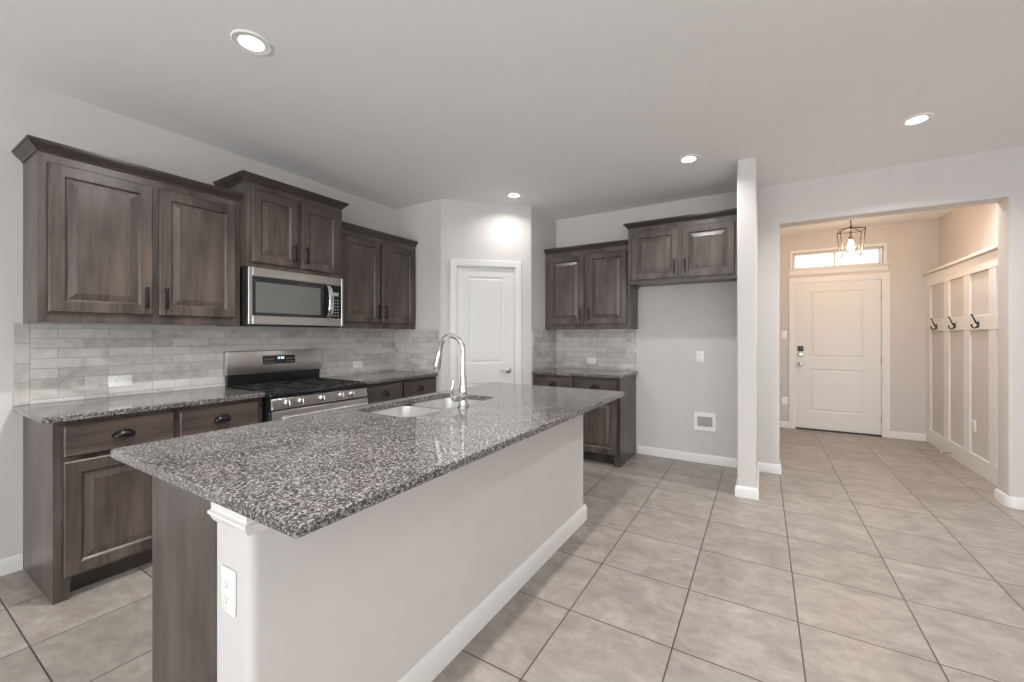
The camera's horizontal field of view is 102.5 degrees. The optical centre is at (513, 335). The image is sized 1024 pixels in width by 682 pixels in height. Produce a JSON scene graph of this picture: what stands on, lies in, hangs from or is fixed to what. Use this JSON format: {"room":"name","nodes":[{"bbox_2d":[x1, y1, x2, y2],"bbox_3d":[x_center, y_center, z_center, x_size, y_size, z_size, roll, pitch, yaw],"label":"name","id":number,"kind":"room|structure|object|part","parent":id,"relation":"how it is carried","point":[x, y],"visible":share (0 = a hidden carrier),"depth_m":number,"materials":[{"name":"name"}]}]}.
{"room":"kitchen","nodes":[
{"label":"kitchen","id":0,"kind":"room"},
{"bbox_2d":[0,73,394,559],"bbox_3d":[-3.003,-0.061,2.004,0.120,2.735,9.120,0,0,31],"label":"wall","id":1,"kind":"structure","parent":0,"point":[26,108],"depth_m":2.36,"materials":[{"name":"paint"}]},
{"bbox_2d":[0,553,22,576],"bbox_3d":[-4.027,1.262,0.183,0.014,0.088,4.944,0,0,31],"label":"baseboard","id":2,"kind":"structure","parent":1,"relation":"attached to","point":[12,564],"depth_m":2.26,"materials":[{"name":"white paint"}]},
{"bbox_2d":[11,134,242,325],"bbox_3d":[-2.353,-0.546,2.605,0.367,0.951,1.012,0,0,31],"label":"upper cabinet","id":3,"kind":"object","parent":1,"relation":"attached to","point":[108,240],"visible":1,"depth_m":2.41,"materials":[{"name":"brown wood"}]},
{"bbox_3d":[-2.342,-0.523,2.351,0.020,0.790,0.433,0,0,31],"label":"door","id":4,"kind":"part","parent":3,"relation":"part of","materials":[{"name":"brown wood"}]},
{"bbox_3d":[-2.343,-0.523,2.352,0.018,0.655,0.298,0,0,31],"label":"raised panel","id":5,"kind":"part","parent":3,"relation":"part of","materials":[{"name":"brown wood"}]},
{"bbox_3d":[-2.358,-0.994,2.608,0.355,0.056,1.012,0,0,31],"label":"crown molding","id":6,"kind":"part","parent":3,"relation":"part of","materials":[{"name":"brown wood"}]},
{"bbox_3d":[-2.224,-0.233,2.495,0.033,0.135,0.013,0,0,31],"label":"handle","id":7,"kind":"part","parent":3,"relation":"part of","materials":[{"name":"black metal"}]},
{"bbox_3d":[-2.175,-0.233,2.577,0.033,0.135,0.013,0,0,31],"label":"handle","id":8,"kind":"part","parent":3,"relation":"part of","materials":[{"name":"black metal"}]},
{"bbox_3d":[-2.102,-0.523,2.749,0.020,0.790,0.433,0,0,31],"label":"door","id":9,"kind":"part","parent":3,"relation":"part of","materials":[{"name":"brown wood"}]},
{"bbox_3d":[-2.103,-0.523,2.749,0.018,0.655,0.298,0,0,31],"label":"raised panel","id":10,"kind":"part","parent":3,"relation":"part of","materials":[{"name":"brown wood"}]},
{"bbox_2d":[13,323,394,405],"bbox_3d":[-2.050,0.158,3.455,0.009,0.460,2.769,0,0,31],"label":"tiled wall","id":11,"kind":"structure","parent":1,"relation":"attached to","point":[69,362],"depth_m":2.78,"materials":[{"name":"tile"}]},
{"bbox_2d":[108,375,131,387],"bbox_3d":[-2.530,0.292,2.644,0.008,0.072,0.116,0,0,31],"label":"outlet","id":12,"kind":"object","parent":11,"relation":"attached to","point":[123,380],"visible":1,"depth_m":2.64,"materials":[{"name":"white plastic"}]},
{"bbox_2d":[353,361,362,367],"bbox_3d":[-1.591,0.294,4.197,0.008,0.072,0.116,0,0,31],"label":"outlet","id":13,"kind":"object","parent":11,"relation":"attached to","point":[356,364],"visible":1,"depth_m":4.20,"materials":[{"name":"white plastic"}]},
{"bbox_2d":[213,170,348,278],"bbox_3d":[-1.853,-0.831,3.354,0.447,0.662,0.867,0,0,31],"label":"upper cabinet","id":14,"kind":"object","parent":1,"relation":"attached to","point":[284,227],"visible":0.96,"depth_m":3.17,"materials":[{"name":"brown wood"}]},
{"bbox_3d":[-1.795,-0.796,3.102,0.020,0.524,0.340,0,0,31],"label":"door","id":15,"kind":"part","parent":14,"relation":"part of","materials":[{"name":"brown wood"}]},
{"bbox_3d":[-1.796,-0.796,3.102,0.018,0.389,0.204,0,0,31],"label":"raised panel","id":16,"kind":"part","parent":14,"relation":"part of","materials":[{"name":"brown wood"}]},
{"bbox_3d":[-1.858,-1.134,3.357,0.435,0.056,0.867,0,0,31],"label":"crown molding","id":17,"kind":"part","parent":14,"relation":"part of","materials":[{"name":"brown wood"}]},
{"bbox_2d":[236,266,342,327],"bbox_3d":[-1.837,-0.284,3.348,0.459,0.425,0.776,0,0,31],"label":"microwave","id":18,"kind":"object","parent":14,"relation":"attached to","point":[268,297],"visible":0.98,"depth_m":3.19,"materials":[{"name":"silver metal"}]},
{"bbox_3d":[-1.865,-0.074,3.365,0.335,0.005,0.736,0,0,31],"label":"vent panel","id":19,"kind":"part","parent":18,"relation":"part of","materials":[{"name":"black metal"}]},
{"bbox_3d":[-1.543,-0.288,3.451,0.062,0.270,0.040,0,0,31],"label":"handle","id":20,"kind":"part","parent":18,"relation":"part of","materials":[{"name":"silver metal"}]},
{"bbox_3d":[-1.550,-0.289,3.515,0.026,0.283,0.154,0,0,31],"label":"control panel","id":21,"kind":"part","parent":18,"relation":"part of","materials":[{"name":"black ceramic"}]},
{"bbox_3d":[-1.701,-0.639,3.206,0.033,0.135,0.013,0,0,31],"label":"handle","id":22,"kind":"part","parent":14,"relation":"part of","materials":[{"name":"black metal"}]},
{"bbox_3d":[-1.651,-0.639,3.288,0.033,0.135,0.013,0,0,31],"label":"handle","id":23,"kind":"part","parent":14,"relation":"part of","materials":[{"name":"black metal"}]},
{"bbox_3d":[-1.603,-0.796,3.420,0.020,0.524,0.340,0,0,31],"label":"door","id":24,"kind":"part","parent":14,"relation":"part of","materials":[{"name":"brown wood"}]},
{"bbox_3d":[-1.603,-0.796,3.420,0.018,0.389,0.204,0,0,31],"label":"raised panel","id":25,"kind":"part","parent":14,"relation":"part of","materials":[{"name":"brown wood"}]},
{"bbox_2d":[339,221,417,328],"bbox_3d":[-1.432,-0.544,4.127,0.367,0.947,0.973,0,0,31],"label":"upper cabinet","id":26,"kind":"object","parent":1,"relation":"attached to","point":[378,268],"visible":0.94,"depth_m":4.01,"materials":[{"name":"brown wood"}]},
{"bbox_3d":[-1.433,-0.521,3.856,0.018,0.651,0.300,0,0,31],"label":"raised panel","id":27,"kind":"part","parent":26,"relation":"part of","materials":[{"name":"brown wood"}]},
{"bbox_3d":[-1.433,-0.521,3.855,0.020,0.786,0.434,0,0,31],"label":"door","id":28,"kind":"part","parent":26,"relation":"part of","materials":[{"name":"brown wood"}]},
{"bbox_3d":[-1.303,-0.990,4.049,0.042,0.056,0.973,0,0,31],"label":"crown molding","id":29,"kind":"part","parent":26,"relation":"part of","materials":[{"name":"brown wood"}]},
{"bbox_3d":[-1.264,-0.233,4.082,0.033,0.135,0.013,0,0,31],"label":"handle","id":30,"kind":"part","parent":26,"relation":"part of","materials":[{"name":"black metal"}]},
{"bbox_3d":[-1.191,-0.521,4.254,0.020,0.786,0.434,0,0,31],"label":"door","id":31,"kind":"part","parent":26,"relation":"part of","materials":[{"name":"brown wood"}]},
{"bbox_3d":[-1.192,-0.521,4.255,0.018,0.651,0.300,0,0,31],"label":"raised panel","id":32,"kind":"part","parent":26,"relation":"part of","materials":[{"name":"brown wood"}]},
{"bbox_2d":[217,414,582,681],"bbox_3d":[-0.144,0.863,2.009,0.161,0.886,2.232,0,0,31],"label":"wall","id":33,"kind":"structure","parent":0,"point":[365,595],"depth_m":1.41,"materials":[{"name":"paint"}]},
{"bbox_2d":[221,564,235,617],"bbox_3d":[-0.735,0.656,1.056,0.072,0.116,0.008,0,0,31],"label":"outlet","id":34,"kind":"object","parent":33,"relation":"attached to","point":[228,576],"visible":1,"depth_m":1.05,"materials":[{"name":"white plastic"}]},
{"bbox_2d":[223,577,229,589],"bbox_3d":[-0.736,0.637,1.054,0.033,0.029,0.002,0,0,31],"label":"receptacle","id":35,"kind":"object","parent":34,"relation":"attached to","point":[226,580],"depth_m":1.05,"materials":[{"name":"white plastic"}]},
{"bbox_2d":[223,592,229,605],"bbox_3d":[-0.736,0.676,1.054,0.033,0.029,0.002,0,0,31],"label":"receptacle","id":36,"kind":"object","parent":34,"relation":"attached to","point":[226,595],"depth_m":1.05,"materials":[{"name":"white plastic"}]},
{"bbox_2d":[207,502,269,535],"bbox_3d":[-0.144,0.457,2.009,0.194,0.071,2.264,0,0,31],"label":"trim","id":37,"kind":"structure","parent":33,"relation":"attached to","point":[235,521],"depth_m":1.03,"materials":[{"name":"white paint"}]},
{"bbox_2d":[397,504,586,681],"bbox_3d":[-0.137,1.252,2.005,0.176,0.108,2.262,0,0,31],"label":"baseboard","id":38,"kind":"structure","parent":33,"relation":"attached to","point":[430,665],"depth_m":1.87,"materials":[{"name":"white paint"}]},
{"bbox_2d":[395,199,555,391],"bbox_3d":[-0.361,-0.061,4.670,1.916,2.735,0.555,0,0,-13],"label":"wall","id":39,"kind":"structure","parent":0,"point":[443,230],"depth_m":4.43,"materials":[{"name":"paint"}]},
{"bbox_2d":[395,328,438,372],"bbox_3d":[-1.057,0.153,4.467,0.643,0.470,0.009,0,0,31],"label":"tiled wall","id":40,"kind":"structure","parent":39,"relation":"attached to","point":[416,349],"depth_m":4.46,"materials":[{"name":"tile"}]},
{"bbox_2d":[457,267,513,388],"bbox_3d":[-0.299,0.285,4.410,0.631,2.022,0.089,0,0,-14],"label":"door","id":41,"kind":"structure","parent":39,"relation":"in","point":[485,296],"depth_m":4.42,"materials":[{"name":"white paint"}]},
{"bbox_2d":[450,258,521,388],"bbox_3d":[-0.302,0.248,4.448,0.776,2.116,0.118,0,0,-14],"label":"trim","id":42,"kind":"structure","parent":39,"relation":"attached to","point":[467,263],"depth_m":4.42,"materials":[{"name":"white paint"}]},
{"bbox_2d":[532,328,556,370],"bbox_3d":[0.368,0.150,4.806,0.009,0.477,0.635,0,0,31],"label":"tiled wall","id":43,"kind":"structure","parent":39,"relation":"attached to","point":[544,342],"depth_m":4.76,"materials":[{"name":"tile"}]},
{"bbox_2d":[0,0,1023,235],"bbox_3d":[0.902,-1.489,1.003,7.900,0.120,11.750,0,0,31],"label":"ceiling","id":44,"kind":"structure","parent":0,"point":[576,108],"depth_m":2.34,"materials":[{"name":"paint"}]},
{"bbox_2d":[230,29,271,54],"bbox_3d":[-1.276,-1.425,2.000,0.172,0.008,0.172,0,0,31],"label":"recessed light","id":45,"kind":"object","parent":44,"relation":"in","point":[248,41],"visible":1,"depth_m":1.99,"materials":[{"name":"white plastic"}]},
{"bbox_2d":[505,192,521,197],"bbox_3d":[0.002,-1.425,4.171,0.172,0.008,0.172,0,0,31],"label":"recessed light","id":46,"kind":"object","parent":44,"relation":"in","point":[511,194],"visible":1,"depth_m":4.17,"materials":[{"name":"white plastic"}]},
{"bbox_2d":[677,154,699,163],"bbox_3d":[1.414,-1.425,3.317,0.172,0.008,0.172,0,0,31],"label":"recessed light","id":47,"kind":"object","parent":44,"relation":"in","point":[691,158],"visible":1,"depth_m":3.31,"materials":[{"name":"white plastic"}]},
{"bbox_2d":[837,220,865,257],"bbox_3d":[3.719,-1.154,4.529,0.224,0.548,0.224,0,0,31],"label":"pendant lantern","id":48,"kind":"object","parent":44,"relation":"hanging from","point":[850,247],"visible":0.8,"depth_m":4.52,"materials":[{"name":"brown metal"}]},
{"bbox_3d":[3.719,-0.992,4.529,0.064,0.117,0.064,0,0,31],"label":"bulb","id":49,"kind":"part","parent":48,"relation":"part of","materials":[{"name":"white glass"}]},
{"bbox_2d":[899,113,934,126],"bbox_3d":[2.662,-1.425,2.714,0.172,0.008,0.172,0,0,31],"label":"recessed light","id":50,"kind":"object","parent":44,"relation":"in","point":[921,118],"visible":1,"depth_m":2.70,"materials":[{"name":"white plastic"}]},
{"bbox_2d":[0,427,1023,681],"bbox_3d":[0.902,1.356,1.003,7.900,0.100,11.750,0,0,31],"label":"floor","id":51,"kind":"structure","parent":0,"point":[868,558],"depth_m":2.11,"materials":[{"name":"tile"}]},
{"bbox_2d":[23,397,261,604],"bbox_3d":[-2.216,0.863,2.549,0.659,0.886,0.975,0,0,31],"label":"base cabinet","id":52,"kind":"object","parent":51,"relation":"on","point":[87,512],"visible":0.62,"depth_m":2.14,"materials":[{"name":"brown wood"}]},
{"bbox_3d":[-2.092,0.906,2.201,0.020,0.565,0.438,0,0,31],"label":"door","id":53,"kind":"part","parent":52,"relation":"part of","materials":[{"name":"brown wood"}]},
{"bbox_3d":[-2.093,0.906,2.201,0.018,0.430,0.304,0,0,31],"label":"raised panel","id":54,"kind":"part","parent":52,"relation":"part of","materials":[{"name":"brown wood"}]},
{"bbox_3d":[-2.092,0.522,2.201,0.020,0.152,0.438,0,0,31],"label":"drawer","id":55,"kind":"part","parent":52,"relation":"part of","materials":[{"name":"brown wood"}]},
{"bbox_3d":[-2.071,0.518,2.188,0.030,0.040,0.100,0,0,31],"label":"handle","id":56,"kind":"part","parent":52,"relation":"part of","materials":[{"name":"black metal"}]},
{"bbox_2d":[13,387,264,423],"bbox_3d":[-2.229,0.404,2.537,0.633,0.030,1.019,0,0,31],"label":"countertop","id":57,"kind":"structure","parent":52,"relation":"on","point":[56,412],"depth_m":2.36,"materials":[{"name":"stone"}]},
{"bbox_3d":[-1.850,0.522,2.601,0.020,0.152,0.438,0,0,31],"label":"drawer","id":58,"kind":"part","parent":52,"relation":"part of","materials":[{"name":"brown wood"}]},
{"bbox_3d":[-1.828,0.518,2.588,0.030,0.040,0.100,0,0,31],"label":"handle","id":59,"kind":"part","parent":52,"relation":"part of","materials":[{"name":"black metal"}]},
{"bbox_2d":[224,349,367,422],"bbox_3d":[-1.702,0.713,3.289,0.751,1.186,0.797,0,0,31],"label":"gas range","id":60,"kind":"object","parent":51,"relation":"on","point":[292,385],"visible":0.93,"depth_m":3.24,"materials":[{"name":"silver metal"}]},
{"bbox_3d":[-1.722,0.389,3.018,0.110,0.019,0.110,0,0,31],"label":"burner","id":61,"kind":"part","parent":60,"relation":"part of","materials":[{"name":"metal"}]},
{"bbox_3d":[-1.574,0.473,2.878,0.040,0.048,0.048,0,0,31],"label":"knob","id":62,"kind":"part","parent":60,"relation":"part of","materials":[{"name":"metal"}]},
{"bbox_2d":[233,379,365,398],"bbox_3d":[-1.712,0.416,3.296,0.618,0.036,0.797,0,0,31],"label":"cooktop","id":63,"kind":"object","parent":60,"relation":"in","point":[285,388],"depth_m":3.18,"materials":[{"name":"black metal"}]},
{"bbox_3d":[-1.522,0.473,2.964,0.040,0.048,0.048,0,0,31],"label":"knob","id":64,"kind":"part","parent":60,"relation":"part of","materials":[{"name":"metal"}]},
{"bbox_3d":[-1.451,0.474,3.138,0.030,0.075,0.789,0,0,31],"label":"control panel","id":65,"kind":"part","parent":60,"relation":"part of","materials":[{"name":"metal"}]},
{"bbox_3d":[-1.446,0.800,3.135,0.039,0.563,0.787,0,0,31],"label":"oven door","id":66,"kind":"part","parent":60,"relation":"part of","materials":[{"name":"metal"}]},
{"bbox_3d":[-1.436,0.473,3.106,0.040,0.048,0.048,0,0,31],"label":"knob","id":67,"kind":"part","parent":60,"relation":"part of","materials":[{"name":"metal"}]},
{"bbox_3d":[-1.406,0.564,3.110,0.059,0.024,0.695,0,0,31],"label":"handle","id":68,"kind":"part","parent":60,"relation":"part of","materials":[{"name":"metal"}]},
{"bbox_3d":[-1.350,0.473,3.248,0.040,0.048,0.048,0,0,31],"label":"knob","id":69,"kind":"part","parent":60,"relation":"part of","materials":[{"name":"metal"}]},
{"bbox_3d":[-1.300,0.473,3.332,0.040,0.048,0.048,0,0,31],"label":"knob","id":70,"kind":"part","parent":60,"relation":"part of","materials":[{"name":"metal"}]},
{"bbox_2d":[152,398,482,681],"bbox_3d":[-0.491,0.863,2.240,0.664,0.886,2.155,0,0,31],"label":"base cabinet","id":71,"kind":"object","parent":51,"relation":"on","point":[184,535],"visible":0.02,"depth_m":1.33,"materials":[{"name":"brown wood"}]},
{"bbox_2d":[111,382,623,537],"bbox_3d":[-0.307,0.404,2.136,1.102,0.030,2.362,0,0,31],"label":"countertop","id":72,"kind":"structure","parent":71,"relation":"on","point":[295,477],"depth_m":1.38,"materials":[{"name":"stone"}]},
{"bbox_2d":[369,398,480,416],"bbox_3d":[-0.478,0.523,2.378,0.423,0.204,0.773,0,0,31],"label":"sink","id":73,"kind":"object","parent":72,"relation":"in","point":[421,408],"visible":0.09,"depth_m":2.45,"materials":[{"name":"metal"}]},
{"bbox_3d":[-0.576,0.523,2.216,0.423,0.204,0.393,0,0,31],"label":"bowl","id":74,"kind":"part","parent":73,"relation":"part of","materials":[{"name":"metal"}]},
{"bbox_3d":[-0.373,0.523,2.551,0.423,0.204,0.368,0,0,31],"label":"bowl","id":75,"kind":"part","parent":73,"relation":"part of","materials":[{"name":"metal"}]},
{"bbox_2d":[433,333,468,407],"bbox_3d":[-0.371,0.187,2.257,0.241,0.402,0.131,0,0,31],"label":"faucet","id":76,"kind":"object","parent":72,"relation":"on","point":[461,396],"visible":1,"depth_m":2.23,"materials":[{"name":"silver metal"}]},
{"bbox_3d":[-0.301,0.290,2.198,0.055,0.132,0.101,0,0,31],"label":"lever","id":77,"kind":"part","parent":76,"relation":"part of","materials":[{"name":"silver metal"}]},
{"bbox_2d":[365,376,435,403],"bbox_3d":[-1.299,0.863,4.065,0.659,0.886,0.941,0,0,31],"label":"base cabinet","id":78,"kind":"object","parent":51,"relation":"on","point":[385,391],"visible":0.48,"depth_m":3.88,"materials":[{"name":"brown wood"}]},
{"bbox_2d":[320,370,437,384],"bbox_3d":[-1.305,0.404,4.064,0.633,0.030,0.935,0,0,31],"label":"countertop","id":79,"kind":"structure","parent":78,"relation":"on","point":[395,375],"depth_m":3.92,"materials":[{"name":"stone"}]},
{"bbox_3d":[-1.171,0.522,3.724,0.020,0.152,0.422,0,0,31],"label":"drawer","id":80,"kind":"part","parent":78,"relation":"part of","materials":[{"name":"brown wood"}]},
{"bbox_3d":[-1.149,0.518,3.711,0.030,0.040,0.100,0,0,31],"label":"handle","id":81,"kind":"part","parent":78,"relation":"part of","materials":[{"name":"black metal"}]},
{"bbox_3d":[-0.937,0.522,4.110,0.020,0.152,0.422,0,0,31],"label":"drawer","id":82,"kind":"part","parent":78,"relation":"part of","materials":[{"name":"brown wood"}]},
{"bbox_2d":[533,374,635,467],"bbox_3d":[0.778,0.863,4.545,0.975,0.886,0.652,0,0,31],"label":"base cabinet","id":83,"kind":"object","parent":51,"relation":"on","point":[609,429],"visible":0.61,"depth_m":4.20,"materials":[{"name":"brown wood"}]},
{"bbox_3d":[0.431,0.522,4.425,0.438,0.152,0.020,0,0,31],"label":"drawer","id":84,"kind":"part","parent":83,"relation":"part of","materials":[{"name":"brown wood"}]},
{"bbox_2d":[532,367,637,378],"bbox_3d":[0.793,0.404,4.538,0.991,0.030,0.631,0,0,31],"label":"countertop","id":85,"kind":"structure","parent":83,"relation":"on","point":[603,373],"depth_m":4.38,"materials":[{"name":"stone"}]},
{"bbox_3d":[0.819,0.518,4.161,0.100,0.040,0.030,0,0,31],"label":"handle","id":86,"kind":"part","parent":83,"relation":"part of","materials":[{"name":"black metal"}]},
{"bbox_3d":[0.832,0.522,4.182,0.438,0.152,0.020,0,0,31],"label":"drawer","id":87,"kind":"part","parent":83,"relation":"part of","materials":[{"name":"brown wood"}]},
{"bbox_3d":[0.833,0.906,4.183,0.304,0.430,0.018,0,0,31],"label":"raised panel","id":88,"kind":"part","parent":83,"relation":"part of","materials":[{"name":"brown wood"}]},
{"bbox_3d":[0.832,0.906,4.182,0.438,0.565,0.020,0,0,31],"label":"door","id":89,"kind":"part","parent":83,"relation":"part of","materials":[{"name":"brown wood"}]},
{"bbox_2d":[737,157,757,487],"bbox_3d":[2.091,-0.061,3.660,0.139,2.735,0.812,0,0,31],"label":"wall","id":90,"kind":"structure","parent":0,"point":[747,183],"depth_m":3.32,"materials":[{"name":"paint"}]},
{"bbox_2d":[556,145,1023,497],"bbox_3d":[3.243,-0.061,3.549,6.430,2.735,0.190,0,0,31],"label":"wall","id":91,"kind":"structure","parent":0,"point":[675,322],"depth_m":3.94,"materials":[{"name":"paint"}]},
{"bbox_2d":[544,239,637,329],"bbox_3d":[0.863,-0.537,4.666,0.995,0.933,0.358,0,0,31],"label":"upper cabinet","id":92,"kind":"object","parent":91,"relation":"attached to","point":[587,287],"visible":0.98,"depth_m":4.51,"materials":[{"name":"brown wood"}]},
{"bbox_3d":[0.588,-0.514,4.673,0.446,0.772,0.020,0,0,31],"label":"door","id":93,"kind":"part","parent":92,"relation":"part of","materials":[{"name":"brown wood"}]},
{"bbox_3d":[0.589,-0.514,4.674,0.310,0.637,0.018,0,0,31],"label":"raised panel","id":94,"kind":"part","parent":92,"relation":"part of","materials":[{"name":"brown wood"}]},
{"bbox_3d":[0.787,-0.976,4.541,0.995,0.056,0.042,0,0,31],"label":"crown molding","id":95,"kind":"part","parent":92,"relation":"part of","materials":[{"name":"brown wood"}]},
{"bbox_3d":[0.997,-0.514,4.427,0.310,0.637,0.018,0,0,31],"label":"raised panel","id":96,"kind":"part","parent":92,"relation":"part of","materials":[{"name":"brown wood"}]},
{"bbox_3d":[0.997,-0.514,4.426,0.446,0.772,0.020,0,0,31],"label":"door","id":97,"kind":"part","parent":92,"relation":"part of","materials":[{"name":"brown wood"}]},
{"bbox_2d":[557,329,636,370],"bbox_3d":[0.950,0.155,4.820,0.973,0.467,0.009,0,0,31],"label":"tiled wall","id":98,"kind":"structure","parent":91,"relation":"attached to","point":[613,349],"depth_m":4.79,"materials":[{"name":"tile"}]},
{"bbox_2d":[587,357,595,363],"bbox_3d":[0.913,0.293,4.831,0.116,0.072,0.008,0,0,31],"label":"outlet","id":99,"kind":"object","parent":98,"relation":"attached to","point":[589,360],"visible":1,"depth_m":4.83,"materials":[{"name":"white plastic"}]},
{"bbox_2d":[623,208,736,288],"bbox_3d":[1.677,-0.833,4.119,1.040,0.623,0.452,0,0,31],"label":"upper cabinet","id":100,"kind":"object","parent":91,"relation":"attached to","point":[696,248],"visible":0.94,"depth_m":3.94,"materials":[{"name":"brown wood"}]},
{"bbox_3d":[1.395,-0.801,4.075,0.447,0.479,0.020,0,0,31],"label":"door","id":101,"kind":"part","parent":100,"relation":"part of","materials":[{"name":"brown wood"}]},
{"bbox_3d":[1.395,-0.801,4.076,0.312,0.344,0.018,0,0,31],"label":"raised panel","id":102,"kind":"part","parent":100,"relation":"part of","materials":[{"name":"brown wood"}]},
{"bbox_3d":[1.680,-1.117,4.124,1.040,0.056,0.440,0,0,31],"label":"crown molding","id":103,"kind":"part","parent":100,"relation":"part of","materials":[{"name":"brown wood"}]},
{"bbox_3d":[1.805,-0.801,3.828,0.312,0.344,0.018,0,0,31],"label":"raised panel","id":104,"kind":"part","parent":100,"relation":"part of","materials":[{"name":"brown wood"}]},
{"bbox_3d":[1.805,-0.801,3.828,0.447,0.479,0.020,0,0,31],"label":"door","id":105,"kind":"part","parent":100,"relation":"part of","materials":[{"name":"brown wood"}]},
{"bbox_2d":[696,351,703,361],"bbox_3d":[1.921,0.214,4.232,0.072,0.116,0.008,0,0,31],"label":"outlet","id":106,"kind":"object","parent":91,"relation":"attached to","point":[699,354],"visible":1,"depth_m":4.23,"materials":[{"name":"white plastic"}]},
{"bbox_2d":[694,412,715,431],"bbox_3d":[1.960,0.882,4.207,0.206,0.186,0.012,0,0,31],"label":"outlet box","id":107,"kind":"object","parent":91,"relation":"attached to","point":[702,421],"visible":1,"depth_m":4.20,"materials":[{"name":"white plastic"}]},
{"bbox_2d":[638,445,781,499],"bbox_3d":[1.790,1.262,3.945,1.336,0.088,1.016,0,0,31],"label":"baseboard","id":108,"kind":"structure","parent":91,"relation":"attached to","point":[740,491],"depth_m":4.13,"materials":[{"name":"white paint"}]},
{"bbox_2d":[780,219,938,433],"bbox_3d":[4.484,-0.061,5.551,2.020,2.735,0.140,0,0,31],"label":"wall","id":109,"kind":"structure","parent":0,"point":[912,247],"depth_m":5.21,"materials":[{"name":"paint"}]},
{"bbox_2d":[781,331,786,338],"bbox_3d":[3.850,-0.012,5.846,0.072,0.116,0.008,0,0,31],"label":"light switch","id":110,"kind":"object","parent":109,"relation":"attached to","point":[783,333],"visible":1,"depth_m":5.84,"materials":[{"name":"white plastic"}]},
{"bbox_2d":[782,397,787,404],"bbox_3d":[3.856,0.931,5.843,0.072,0.116,0.008,0,0,31],"label":"outlet","id":111,"kind":"object","parent":109,"relation":"attached to","point":[784,399],"visible":1,"depth_m":5.84,"materials":[{"name":"white plastic"}]},
{"bbox_2d":[794,247,880,268],"bbox_3d":[4.397,-1.046,5.620,0.950,0.215,0.070,0,0,31],"label":"window","id":112,"kind":"structure","parent":109,"relation":"in","point":[869,255],"depth_m":5.60,"materials":[{"name":"white glass"}]},
{"bbox_2d":[796,280,881,434],"bbox_3d":[4.371,0.282,5.545,0.926,2.012,0.110,0,0,31],"label":"door","id":113,"kind":"structure","parent":109,"relation":"in","point":[839,358],"depth_m":5.55,"materials":[{"name":"white paint"}]},
{"bbox_2d":[786,242,891,275],"bbox_3d":[4.343,-1.025,5.534,1.127,0.345,0.035,0,0,31],"label":"trim","id":114,"kind":"structure","parent":109,"relation":"attached to","point":[880,266],"depth_m":5.51,"materials":[{"name":"white paint"}]},
{"bbox_2d":[796,427,881,436],"bbox_3d":[4.396,1.298,5.595,0.918,0.016,0.134,0,0,31],"label":"trim","id":115,"kind":"structure","parent":109,"relation":"attached to","point":[796,427],"depth_m":5.53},
{"bbox_2d":[789,272,890,437],"bbox_3d":[4.392,0.247,5.590,1.085,2.118,0.148,0,0,31],"label":"trim","id":116,"kind":"structure","parent":109,"relation":"attached to","point":[885,278],"depth_m":5.33,"materials":[{"name":"white paint"}]},
{"bbox_2d":[932,269,988,460],"bbox_3d":[4.597,0.280,4.120,0.095,2.052,2.190,0,0,31],"label":"wall","id":117,"kind":"structure","parent":0,"point":[980,280],"depth_m":4.20,"materials":[{"name":"paint"}]},
{"bbox_2d":[780,421,1023,509],"bbox_3d":[2.438,1.262,0.044,3.980,0.088,11.400,0,0,31],"label":"baseboard","id":118,"kind":"structure","parent":117,"relation":"attached to","point":[1004,499],"depth_m":3.26,"materials":[{"name":"white paint"}]},
{"bbox_2d":[930,318,936,329],"bbox_3d":[4.883,-0.135,4.777,0.059,0.138,0.026,0,0,31],"label":"coat hook","id":119,"kind":"object","parent":117,"relation":"attached to","point":[931,318],"visible":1,"depth_m":4.77,"materials":[{"name":"black metal"}]},
{"bbox_2d":[948,317,954,328],"bbox_3d":[4.609,-0.135,4.324,0.059,0.138,0.026,0,0,31],"label":"coat hook","id":120,"kind":"object","parent":117,"relation":"attached to","point":[948,317],"visible":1,"depth_m":4.32,"materials":[{"name":"black metal"}]},
{"bbox_2d":[923,244,997,275],"bbox_3d":[4.578,-0.763,4.132,0.146,0.032,2.186,0,0,31],"label":"trim ledge","id":121,"kind":"object","parent":117,"relation":"on","point":[995,247],"visible":0.37,"depth_m":4.07,"materials":[{"name":"white paint"}]},
{"bbox_2d":[926,249,997,486],"bbox_3d":[4.548,0.281,4.150,0.020,2.050,2.186,0,0,31],"label":"trim","id":122,"kind":"structure","parent":117,"relation":"attached to","point":[988,470],"depth_m":4.07,"materials":[{"name":"white paint"}]},
{"bbox_2d":[972,419,975,431],"bbox_3d":[4.436,0.866,3.955,0.008,0.116,0.072,0,0,31],"label":"outlet","id":123,"kind":"object","parent":117,"relation":"attached to","point":[973,420],"visible":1,"depth_m":3.95,"materials":[{"name":"white plastic"}]},
{"bbox_2d":[970,314,978,328],"bbox_3d":[4.324,-0.135,3.853,0.059,0.138,0.026,0,0,31],"label":"coat hook","id":124,"kind":"object","parent":117,"relation":"attached to","point":[977,322],"visible":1,"depth_m":3.85,"materials":[{"name":"black metal"}]},
{"bbox_2d":[939,203,997,266],"bbox_3d":[4.693,-0.061,4.062,0.120,2.735,2.190,0,0,31],"label":"wall","id":125,"kind":"structure","parent":0,"point":[963,231],"depth_m":4.35,"materials":[{"name":"paint"}]}
]}

